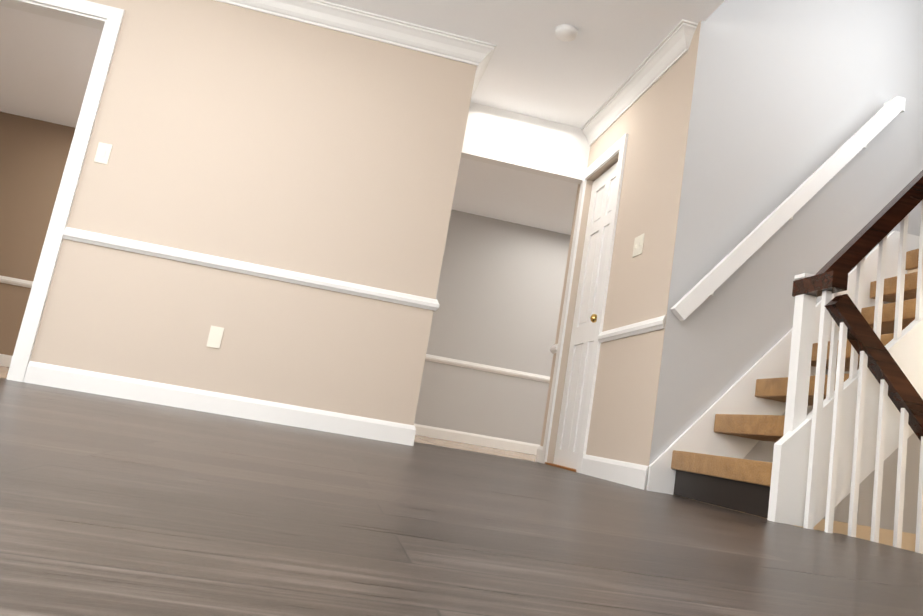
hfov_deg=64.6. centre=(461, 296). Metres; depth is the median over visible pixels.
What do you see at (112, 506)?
floor
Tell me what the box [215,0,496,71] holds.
crown molding
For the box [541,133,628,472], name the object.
door frame
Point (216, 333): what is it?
electrical outlet
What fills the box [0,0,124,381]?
door frame
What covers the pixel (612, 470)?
baseboard
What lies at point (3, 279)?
trim
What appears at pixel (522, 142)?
wall
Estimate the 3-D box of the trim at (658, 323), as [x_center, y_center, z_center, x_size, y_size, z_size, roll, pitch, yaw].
[0.910,0.181,3.967,0.026,0.066,0.870,11,-10,-9]
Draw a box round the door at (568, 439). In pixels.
[553,162,617,468]
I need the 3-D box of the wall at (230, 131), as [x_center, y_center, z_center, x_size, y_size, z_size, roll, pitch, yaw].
[-2.996,-0.850,4.268,5.840,2.440,0.860,11,-10,-9]
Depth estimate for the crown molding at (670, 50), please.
4.43 m
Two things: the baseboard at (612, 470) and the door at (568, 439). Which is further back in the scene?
the door at (568, 439)
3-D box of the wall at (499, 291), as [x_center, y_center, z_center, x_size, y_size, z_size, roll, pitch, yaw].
[-1.006,0.106,7.680,11.120,2.440,0.120,11,-10,-9]
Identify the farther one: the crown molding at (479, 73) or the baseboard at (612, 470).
the crown molding at (479, 73)
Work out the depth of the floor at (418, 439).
6.05 m
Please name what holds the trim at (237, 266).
attached to the wall
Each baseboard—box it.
[0,354,11,366]
[23,361,419,445]
[420,425,542,457]
[581,454,647,489]
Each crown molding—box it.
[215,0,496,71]
[471,68,483,98]
[581,19,697,145]
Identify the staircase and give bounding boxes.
[646,96,922,553]
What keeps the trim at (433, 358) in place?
attached to the wall
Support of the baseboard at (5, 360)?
attached to the wall
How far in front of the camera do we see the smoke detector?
4.13 m
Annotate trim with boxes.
[0,276,32,287]
[63,227,439,312]
[425,354,549,382]
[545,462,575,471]
[597,315,665,342]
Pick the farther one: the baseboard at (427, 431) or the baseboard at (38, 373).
the baseboard at (427, 431)
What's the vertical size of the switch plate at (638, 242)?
0.115 m
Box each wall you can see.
[0,112,570,444]
[30,0,476,424]
[461,102,589,184]
[540,21,700,484]
[649,0,922,551]
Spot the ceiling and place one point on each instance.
(536, 68)
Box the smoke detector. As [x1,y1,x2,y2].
[555,24,577,41]
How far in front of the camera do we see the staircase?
2.75 m
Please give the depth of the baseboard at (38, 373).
3.92 m
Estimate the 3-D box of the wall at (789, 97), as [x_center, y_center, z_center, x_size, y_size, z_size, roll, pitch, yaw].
[1.984,-0.911,3.943,1.630,6.320,0.060,11,-10,-9]
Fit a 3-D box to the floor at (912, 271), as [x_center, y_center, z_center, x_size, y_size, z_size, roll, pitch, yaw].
[2.678,-0.209,2.936,0.328,0.250,1.950,11,-10,-9]
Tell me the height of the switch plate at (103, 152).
0.115 m
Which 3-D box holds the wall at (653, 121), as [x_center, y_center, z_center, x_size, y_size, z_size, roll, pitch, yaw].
[1.885,-0.775,4.784,1.750,6.320,1.770,11,-10,-9]
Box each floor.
[0,366,535,461]
[0,378,922,615]
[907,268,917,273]
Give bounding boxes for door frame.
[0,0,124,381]
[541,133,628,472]
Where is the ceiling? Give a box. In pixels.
[0,0,724,234]
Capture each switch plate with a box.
[94,142,112,164]
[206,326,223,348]
[632,233,644,257]

